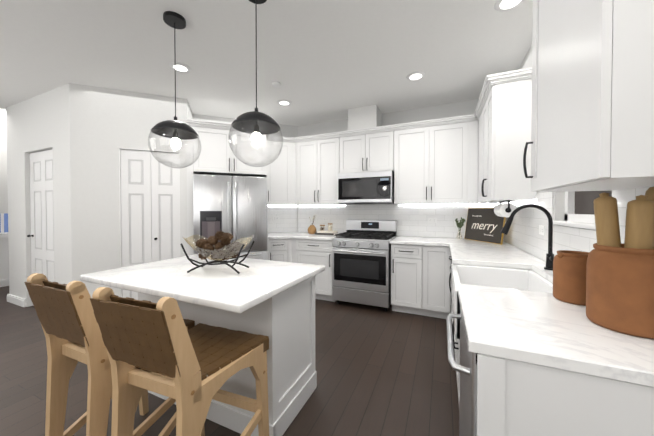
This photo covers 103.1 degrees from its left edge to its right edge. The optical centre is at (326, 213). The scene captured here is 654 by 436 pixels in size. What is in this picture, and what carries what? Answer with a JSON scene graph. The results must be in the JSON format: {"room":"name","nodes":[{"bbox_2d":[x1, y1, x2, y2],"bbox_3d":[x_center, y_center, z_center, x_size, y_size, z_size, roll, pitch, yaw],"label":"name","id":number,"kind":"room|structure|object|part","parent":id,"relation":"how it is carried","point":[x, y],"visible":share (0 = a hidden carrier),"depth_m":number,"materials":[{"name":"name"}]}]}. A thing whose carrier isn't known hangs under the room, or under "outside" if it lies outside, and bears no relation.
{"room":"kitchen","nodes":[
{"label":"kitchen","id":0,"kind":"room"},
{"bbox_2d":[0,109,7,234],"bbox_3d":[-5.827,-0.864,3.772,0.120,4.200,10.000,0,1,24],"label":"wall","id":1,"kind":"structure","parent":0,"point":[3,174],"depth_m":4.40,"materials":[{"name":"grey paint"}]},
{"bbox_2d":[0,213,7,233],"bbox_3d":[-5.529,0.167,4.420,0.110,0.350,1.600,0,1,24],"label":"window","id":2,"kind":"structure","parent":1,"relation":"in","point":[3,223],"depth_m":4.43,"materials":[{"name":"white"}]},
{"bbox_2d":[0,234,8,286],"bbox_3d":[-5.525,0.792,4.263,0.048,0.875,2.700,0,1,24],"label":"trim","id":3,"kind":"structure","parent":1,"relation":"attached to","point":[4,260],"depth_m":4.40,"materials":[{"name":"white wood"}]},
{"bbox_2d":[6,106,9,293],"bbox_3d":[-3.518,-0.157,5.727,0.120,2.730,4.569,0,1,24],"label":"wall","id":4,"kind":"structure","parent":0,"point":[7,108],"depth_m":3.64,"materials":[{"name":"paint"}]},
{"bbox_2d":[10,83,71,306],"bbox_3d":[-3.631,-0.123,3.344,1.609,2.730,0.120,0,1,24],"label":"wall","id":5,"kind":"structure","parent":0,"point":[42,120],"depth_m":3.21,"materials":[{"name":"paint"}]},
{"bbox_2d":[7,294,25,306],"bbox_3d":[-3.163,1.187,3.536,2.602,0.105,0.859,0,1,24],"label":"baseboard","id":6,"kind":"structure","parent":5,"relation":"attached to","point":[17,300],"depth_m":3.54,"materials":[{"name":"white wood"}]},
{"bbox_2d":[24,146,54,306],"bbox_3d":[-3.624,0.212,3.345,0.775,2.060,0.116,0,1,24],"label":"door frame","id":7,"kind":"structure","parent":5,"relation":"attached to","point":[27,211],"depth_m":3.46,"materials":[{"name":"paint"}]},
{"bbox_2d":[27,149,53,305],"bbox_3d":[-3.634,0.214,3.321,0.751,2.033,0.092,0,1,24],"label":"pantry door","id":8,"kind":"structure","parent":5,"relation":"in","point":[41,212],"depth_m":3.34,"materials":[{"name":"white wood"}]},
{"bbox_2d":[69,83,188,297],"bbox_3d":[-2.456,-0.124,3.419,1.195,2.730,0.520,0,1,-21],"label":"wall","id":9,"kind":"structure","parent":0,"point":[106,124],"depth_m":3.07,"materials":[{"name":"paint"}]},
{"bbox_2d":[119,148,179,296],"bbox_3d":[-2.218,0.223,3.301,0.640,2.040,0.116,0,1,-21],"label":"door frame","id":10,"kind":"structure","parent":9,"relation":"attached to","point":[120,192],"depth_m":3.15,"materials":[{"name":"white wood"}]},
{"bbox_2d":[121,149,179,299],"bbox_3d":[-2.210,0.225,3.280,0.463,2.013,0.463,0,1,24],"label":"bifold door","id":11,"kind":"structure","parent":9,"relation":"in","point":[150,228],"depth_m":3.25,"materials":[{"name":"white wood"}]},
{"bbox_2d":[0,286,458,435],"bbox_3d":[-2.574,1.306,2.356,8.600,0.100,10.000,0,1,24],"label":"floor","id":12,"kind":"structure","parent":0,"point":[382,372],"depth_m":1.97,"materials":[{"name":"brown wood"}]},
{"bbox_2d":[24,273,194,435],"bbox_3d":[-1.066,0.769,1.332,0.460,1.007,0.541,0,1,23],"label":"stool","id":13,"kind":"object","parent":12,"relation":"on","point":[69,324],"visible":0.6,"depth_m":1.13,"materials":[{"name":"brown wood"}]},
{"bbox_2d":[90,287,268,435],"bbox_3d":[-0.593,0.772,1.133,0.460,1.007,0.541,0,1,20],"label":"stool","id":14,"kind":"object","parent":12,"relation":"on","point":[143,340],"visible":1,"depth_m":0.97,"materials":[{"name":"brown wood"}]},
{"bbox_2d":[186,120,205,255],"bbox_3d":[-1.853,0.043,3.609,0.519,2.386,0.518,0,1,24],"label":"tall cabinet","id":15,"kind":"object","parent":12,"relation":"on","point":[190,169],"depth_m":3.30,"materials":[{"name":"grey wood"}]},
{"bbox_2d":[138,275,316,435],"bbox_3d":[-0.723,0.838,1.893,1.192,0.846,0.553,0,1,24],"label":"kitchen island","id":16,"kind":"object","parent":12,"relation":"on","point":[284,321],"visible":0.31,"depth_m":1.55,"materials":[{"name":"grey wood"}]},
{"bbox_2d":[80,254,324,312],"bbox_3d":[-0.779,0.397,1.764,1.290,0.035,0.880,0,1,24],"label":"island countertop","id":17,"kind":"structure","parent":16,"relation":"on","point":[228,288],"depth_m":1.52,"materials":[{"name":"stone"}]},
{"bbox_2d":[180,231,254,273],"bbox_3d":[-0.720,0.247,1.736,0.450,0.264,0.217,0,1,4],"label":"bowl","id":18,"kind":"object","parent":17,"relation":"on","point":[205,248],"visible":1,"depth_m":1.71,"materials":[{"name":"black metal"}]},
{"bbox_3d":[-0.720,0.229,1.736,0.448,0.165,0.309,0,1,24],"label":"glass","id":19,"kind":"part","parent":18,"relation":"part of","materials":[{"name":"clear glass"}]},
{"bbox_2d":[193,174,266,259],"bbox_3d":[-1.351,0.368,3.690,0.900,1.735,0.821,0,1,-21],"label":"fridge","id":20,"kind":"object","parent":12,"relation":"on","point":[235,207],"visible":0.44,"depth_m":3.36,"materials":[{"name":"metal"}]},
{"bbox_2d":[250,172,285,259],"bbox_3d":[-0.955,0.340,3.958,0.479,1.782,0.479,0,1,24],"label":"tall cabinet","id":21,"kind":"object","parent":12,"relation":"on","point":[276,213],"depth_m":4.20,"materials":[{"name":"grey wood"}]},
{"bbox_2d":[270,240,289,261],"bbox_3d":[-0.799,0.793,4.033,0.677,0.874,0.638,0,1,24],"label":"base cabinet","id":22,"kind":"object","parent":12,"relation":"on","point":[279,249],"depth_m":3.76,"materials":[{"name":"grey wood"}]},
{"bbox_2d":[290,236,301,262],"bbox_3d":[-0.564,0.792,4.135,0.617,0.874,0.699,0,1,24],"label":"base cabinet","id":23,"kind":"object","parent":12,"relation":"on","point":[295,245],"depth_m":3.78,"materials":[{"name":"grey wood"}]},
{"bbox_2d":[302,240,336,301],"bbox_3d":[-0.097,0.794,3.972,0.654,0.874,0.618,0,1,24],"label":"base cabinet","id":24,"kind":"object","parent":12,"relation":"on","point":[315,252],"depth_m":3.64,"materials":[{"name":"grey wood"}]},
{"bbox_2d":[270,232,342,239],"bbox_3d":[-0.455,0.337,3.978,1.325,0.036,0.865,0,1,24],"label":"countertop","id":25,"kind":"structure","parent":24,"relation":"on","point":[289,235],"depth_m":3.74,"materials":[{"name":"white stone"}]},
{"bbox_2d":[308,214,316,233],"bbox_3d":[-0.237,0.161,4.125,0.145,0.310,0.144,0,1,24],"label":"vase","id":26,"kind":"object","parent":25,"relation":"on","point":[312,229],"visible":0.98,"depth_m":4.08,"materials":[{"name":"brown"}]},
{"bbox_2d":[315,223,337,234],"bbox_3d":[-0.006,0.232,4.039,0.312,0.170,0.206,0,1,24],"label":"tray","id":27,"kind":"object","parent":25,"relation":"on","point":[330,231],"visible":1,"depth_m":3.99,"materials":[{"name":"white ceramic"}]},
{"bbox_2d":[328,223,332,230],"bbox_3d":[0.050,0.206,4.020,0.076,0.118,0.076,0,1,24],"label":"jar","id":28,"kind":"object","parent":27,"relation":"on","point":[330,228],"depth_m":4.00,"materials":[{"name":"clear glass"}]},
{"bbox_2d":[332,219,396,310],"bbox_3d":[0.530,0.665,3.620,0.754,1.143,0.713,0,1,24],"label":"range","id":29,"kind":"object","parent":12,"relation":"on","point":[361,261],"visible":0.98,"depth_m":3.38,"materials":[{"name":"metal"}]},
{"bbox_2d":[391,244,429,315],"bbox_3d":[1.115,0.802,3.433,0.431,0.874,0.618,0,1,24],"label":"base cabinet","id":30,"kind":"object","parent":12,"relation":"on","point":[410,263],"depth_m":3.15,"materials":[{"name":"grey wood"}]},
{"bbox_2d":[390,236,513,247],"bbox_3d":[1.491,0.348,3.239,1.293,0.036,0.634,0,1,24],"label":"countertop","id":31,"kind":"structure","parent":30,"relation":"on","point":[442,241],"depth_m":3.14,"materials":[{"name":"white stone"}]},
{"bbox_2d":[455,217,464,239],"bbox_3d":[1.700,0.184,3.320,0.115,0.287,0.090,0,1,24],"label":"bud vase","id":32,"kind":"object","parent":31,"relation":"on","point":[460,224],"visible":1,"depth_m":3.32,"materials":[{"name":"clear glass"}]},
{"bbox_2d":[464,208,505,244],"bbox_3d":[1.861,0.130,3.084,0.075,0.399,0.556,0,1,-11],"label":"sign","id":33,"kind":"object","parent":31,"relation":"on","point":[485,224],"visible":1,"depth_m":3.06,"materials":[{"name":"black wood"}]},
{"bbox_2d":[430,248,449,318],"bbox_3d":[1.369,0.804,3.320,0.368,0.874,0.618,0,1,24],"label":"base cabinet","id":34,"kind":"object","parent":12,"relation":"on","point":[439,257],"depth_m":3.02,"materials":[{"name":"grey wood"}]},
{"bbox_2d":[450,312,633,435],"bbox_3d":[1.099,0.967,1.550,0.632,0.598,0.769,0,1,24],"label":"base cabinet","id":35,"kind":"object","parent":12,"relation":"on","point":[513,399],"depth_m":0.69,"materials":[{"name":"grey wood"}]},
{"bbox_2d":[458,284,653,391],"bbox_3d":[0.822,0.381,0.921,0.614,0.036,0.640,0,1,24],"label":"countertop","id":36,"kind":"structure","parent":35,"relation":"on","point":[516,325],"depth_m":0.76,"materials":[{"name":"white stone"}]},
{"bbox_2d":[446,307,477,435],"bbox_3d":[0.764,0.838,0.953,0.592,0.868,0.574,0,1,24],"label":"dishwasher","id":37,"kind":"object","parent":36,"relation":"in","point":[466,368],"visible":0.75,"depth_m":0.92,"materials":[{"name":"metal"}]},
{"bbox_2d":[553,250,588,305],"bbox_3d":[1.030,0.259,1.079,0.140,0.200,0.140,0,1,24],"label":"crock","id":38,"kind":"object","parent":36,"relation":"on","point":[569,276],"visible":0.58,"depth_m":1.04,"materials":[{"name":"ceramic"}]},
{"bbox_2d":[586,187,653,338],"bbox_3d":[0.970,0.137,0.836,0.191,0.452,0.190,0,1,24],"label":"crock","id":39,"kind":"object","parent":36,"relation":"on","point":[619,287],"visible":1,"depth_m":0.79,"materials":[{"name":"ceramic"}]},
{"bbox_2d":[188,103,297,232],"bbox_3d":[-1.294,-0.134,4.126,1.438,2.730,1.742,0,1,24],"label":"wall","id":40,"kind":"structure","parent":0,"point":[289,131],"depth_m":4.08,"materials":[{"name":"paint"}]},
{"bbox_2d":[194,120,277,175],"bbox_3d":[-1.391,-0.850,3.774,1.111,0.604,1.111,0,1,24],"label":"upper cabinet","id":41,"kind":"object","parent":40,"relation":"attached to","point":[216,157],"depth_m":3.45,"materials":[{"name":"grey wood"}]},
{"bbox_2d":[278,136,297,207],"bbox_3d":[-0.786,-0.651,4.174,0.542,1.013,0.503,0,1,24],"label":"upper cabinet","id":42,"kind":"object","parent":40,"relation":"attached to","point":[285,159],"depth_m":4.08,"materials":[{"name":"grey wood"}]},
{"bbox_2d":[286,204,296,231],"bbox_3d":[-0.788,0.083,4.367,0.419,0.460,0.419,0,1,24],"label":"backsplash","id":43,"kind":"structure","parent":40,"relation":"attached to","point":[291,212],"depth_m":4.43,"materials":[{"name":"grey tile"}]},
{"bbox_2d":[294,137,301,207],"bbox_3d":[-0.543,-0.654,4.266,0.361,1.011,0.404,0,1,24],"label":"upper cabinet","id":44,"kind":"object","parent":40,"relation":"attached to","point":[297,143],"depth_m":4.09,"materials":[{"name":"grey wood"}]},
{"bbox_2d":[0,0,532,125],"bbox_3d":[-1.715,-1.518,1.934,6.720,0.100,10.000,0,1,24],"label":"ceiling","id":45,"kind":"structure","parent":0,"point":[321,61],"depth_m":2.36,"materials":[{"name":"paint"}]},
{"bbox_2d":[148,11,200,167],"bbox_3d":[-1.144,-0.907,1.959,0.350,1.121,0.350,0,1,24],"label":"pendant light","id":46,"kind":"object","parent":45,"relation":"hanging from","point":[175,130],"visible":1,"depth_m":1.95,"materials":[{"name":"clear glass"}]},
{"bbox_3d":[-1.144,-0.521,1.965,0.350,0.350,0.350,0,1,24],"label":"globe","id":47,"kind":"part","parent":46,"relation":"part of","materials":[{"name":"clear glass"}]},
{"bbox_2d":[169,62,190,72],"bbox_3d":[-1.477,-1.471,2.617,0.190,0.011,0.190,0,1,24],"label":"recessed light","id":48,"kind":"object","parent":45,"relation":"in","point":[182,67],"visible":0.98,"depth_m":2.60,"materials":[{"name":"white"}]},
{"bbox_2d":[228,0,282,166],"bbox_3d":[-0.466,-0.888,1.712,0.350,1.152,0.350,0,1,24],"label":"pendant light","id":49,"kind":"object","parent":45,"relation":"hanging from","point":[256,124],"visible":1,"depth_m":1.71,"materials":[{"name":"clear glass"}]},
{"bbox_3d":[-0.466,-0.487,1.718,0.350,0.350,0.350,0,1,24],"label":"globe","id":50,"kind":"part","parent":49,"relation":"part of","materials":[{"name":"clear glass"}]},
{"bbox_2d":[272,81,280,86],"bbox_3d":[-0.574,-1.468,2.949,0.100,0.027,0.100,0,1,24],"label":"smoke detector","id":51,"kind":"object","parent":45,"relation":"attached to","point":[276,84],"visible":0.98,"depth_m":2.92,"materials":[{"name":"white plastic"}]},
{"bbox_2d":[277,100,290,105],"bbox_3d":[-0.571,-1.483,3.473,0.190,0.011,0.190,0,1,24],"label":"recessed light","id":52,"kind":"object","parent":45,"relation":"in","point":[284,102],"visible":1,"depth_m":3.45,"materials":[{"name":"white"}]},
{"bbox_2d":[406,71,424,80],"bbox_3d":[0.951,-1.474,2.785,0.190,0.011,0.190,0,1,24],"label":"recessed light","id":53,"kind":"object","parent":45,"relation":"in","point":[415,76],"visible":1,"depth_m":2.78,"materials":[{"name":"white"}]},
{"bbox_2d":[494,0,524,11],"bbox_3d":[1.260,-1.459,1.784,0.190,0.011,0.190,0,1,24],"label":"recessed light","id":54,"kind":"object","parent":45,"relation":"in","point":[503,5],"visible":1,"depth_m":1.81,"materials":[{"name":"white"}]},
{"bbox_2d":[298,99,478,264],"bbox_3d":[0.726,-0.129,3.802,3.400,2.730,0.480,0,1,24],"label":"wall","id":55,"kind":"structure","parent":0,"point":[366,117],"depth_m":3.66,"materials":[{"name":"paint"}]},
{"bbox_2d":[302,136,321,207],"bbox_3d":[-0.241,-0.651,4.176,0.454,1.013,0.324,0,1,24],"label":"upper cabinet","id":56,"kind":"object","parent":55,"relation":"attached to","point":[312,146],"depth_m":4.00,"materials":[{"name":"grey wood"}]},
{"bbox_2d":[322,136,337,203],"bbox_3d":[0.080,-0.649,4.033,0.484,1.013,0.324,0,1,24],"label":"upper cabinet","id":57,"kind":"object","parent":55,"relation":"attached to","point":[329,144],"depth_m":3.88,"materials":[{"name":"grey wood"}]},
{"bbox_2d":[338,132,369,173],"bbox_3d":[0.450,-0.872,3.865,0.454,0.563,0.324,0,1,24],"label":"upper cabinet","id":58,"kind":"object","parent":55,"relation":"attached to","point":[353,147],"depth_m":3.72,"materials":[{"name":"grey wood"}]},
{"bbox_2d":[338,170,393,203],"bbox_3d":[0.581,-0.362,3.754,0.766,0.434,0.400,0,1,24],"label":"microwave","id":59,"kind":"object","parent":58,"relation":"attached to","point":[375,187],"visible":0.94,"depth_m":3.56,"materials":[{"name":"metal"}]},
{"bbox_2d":[370,128,385,171],"bbox_3d":[0.759,-0.870,3.728,0.459,0.563,0.324,0,1,24],"label":"upper cabinet","id":60,"kind":"object","parent":55,"relation":"attached to","point":[377,136],"depth_m":3.58,"materials":[{"name":"grey wood"}]},
{"bbox_2d":[298,203,499,237],"bbox_3d":[0.858,0.086,3.870,2.964,0.467,0.010,0,1,24],"label":"backsplash","id":61,"kind":"structure","parent":55,"relation":"attached to","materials":[{"name":"tile"}]},
{"bbox_2d":[386,120,433,203],"bbox_3d":[1.164,-0.642,3.551,0.566,1.013,0.324,0,1,24],"label":"upper cabinet","id":62,"kind":"object","parent":55,"relation":"attached to","point":[409,148],"depth_m":3.40,"materials":[{"name":"grey wood"}]},
{"bbox_2d":[434,116,469,203],"bbox_3d":[1.542,-0.640,3.383,0.497,1.013,0.324,0,1,24],"label":"upper cabinet","id":63,"kind":"object","parent":55,"relation":"attached to","point":[451,137],"depth_m":3.21,"materials":[{"name":"grey wood"}]},
{"bbox_2d":[474,120,477,203],"bbox_3d":[2.006,-0.622,3.177,0.312,0.983,0.328,0,1,24],"label":"upper cabinet","id":64,"kind":"object","parent":55,"relation":"attached to","point":[475,121],"depth_m":3.10,"materials":[{"name":"grey wood"}]},
{"bbox_2d":[450,292,465,339],"bbox_3d":[1.040,0.632,1.572,0.502,0.030,0.717,0,1,24],"label":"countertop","id":65,"kind":"structure","parent":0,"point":[454,308],"depth_m":1.35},
{"bbox_2d":[450,264,552,295],"bbox_3d":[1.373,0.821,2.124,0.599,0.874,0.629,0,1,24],"label":"sink","id":66,"kind":"object","parent":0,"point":[536,279],"depth_m":1.82,"materials":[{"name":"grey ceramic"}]},
{"bbox_2d":[450,244,552,267],"bbox_3d":[1.455,0.360,2.345,0.614,0.036,1.035,0,1,24],"label":"countertop","id":67,"kind":"structure","parent":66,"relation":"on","point":[459,253],"depth_m":2.11,"materials":[{"name":"white stone"}]},
{"bbox_2d":[501,204,553,269],"bbox_3d":[1.294,0.144,1.671,0.298,0.414,0.101,0,1,24],"label":"faucet","id":68,"kind":"object","parent":66,"relation":"on","point":[549,256],"depth_m":1.64,"materials":[{"name":"black metal"}]},
{"bbox_2d":[516,45,594,261],"bbox_3d":[0.714,-0.071,-0.263,0.120,2.730,7.920,0,1,24],"label":"wall","id":69,"kind":"structure","parent":0,"point":[559,206],"depth_m":1.76,"materials":[{"name":"paint"}]},
{"bbox_2d":[478,108,481,203],"bbox_3d":[1.857,-0.632,2.840,0.312,1.013,0.410,0,1,24],"label":"upper cabinet","id":70,"kind":"object","parent":69,"relation":"attached to","point":[479,109],"depth_m":2.92,"materials":[{"name":"grey wood"}]},
{"bbox_2d":[482,96,485,111],"bbox_3d":[1.724,-0.628,2.541,0.312,1.013,0.357,0,1,24],"label":"upper cabinet","id":71,"kind":"object","parent":69,"relation":"attached to","point":[483,97],"depth_m":2.60,"materials":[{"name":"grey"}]},
{"bbox_2d":[482,72,537,203],"bbox_3d":[1.626,-0.625,2.321,0.312,1.013,0.359,0,1,24],"label":"upper cabinet","id":72,"kind":"object","parent":69,"relation":"attached to","point":[504,118],"depth_m":2.18,"materials":[{"name":"grey wood"}]},
{"bbox_2d":[494,200,515,216],"bbox_3d":[1.592,-0.044,2.329,0.124,0.145,0.334,0,1,24],"label":"paper towel holder","id":73,"kind":"object","parent":72,"relation":"attached to","point":[504,209],"visible":0.92,"depth_m":2.22,"materials":[{"name":"white paper"}]},
{"bbox_2d":[503,186,653,261],"bbox_3d":[1.593,0.098,1.881,0.010,0.500,3.028,0,1,24],"label":"backsplash","id":74,"kind":"structure","parent":69,"relation":"attached to","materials":[{"name":"tile"}]},
{"bbox_2d":[553,191,611,229],"bbox_3d":[1.449,-0.453,1.446,0.130,1.055,0.690,0,1,24],"label":"window","id":75,"kind":"structure","parent":69,"relation":"in","point":[579,206],"depth_m":1.58,"materials":[{"name":"white"}]},
{"bbox_2d":[526,0,653,195],"bbox_3d":[0.993,-0.605,0.897,0.312,1.013,0.601,0,1,24],"label":"upper cabinet","id":76,"kind":"object","parent":69,"relation":"attached to","point":[571,108],"depth_m":0.77,"materials":[{"name":"grey wood"}]}
]}

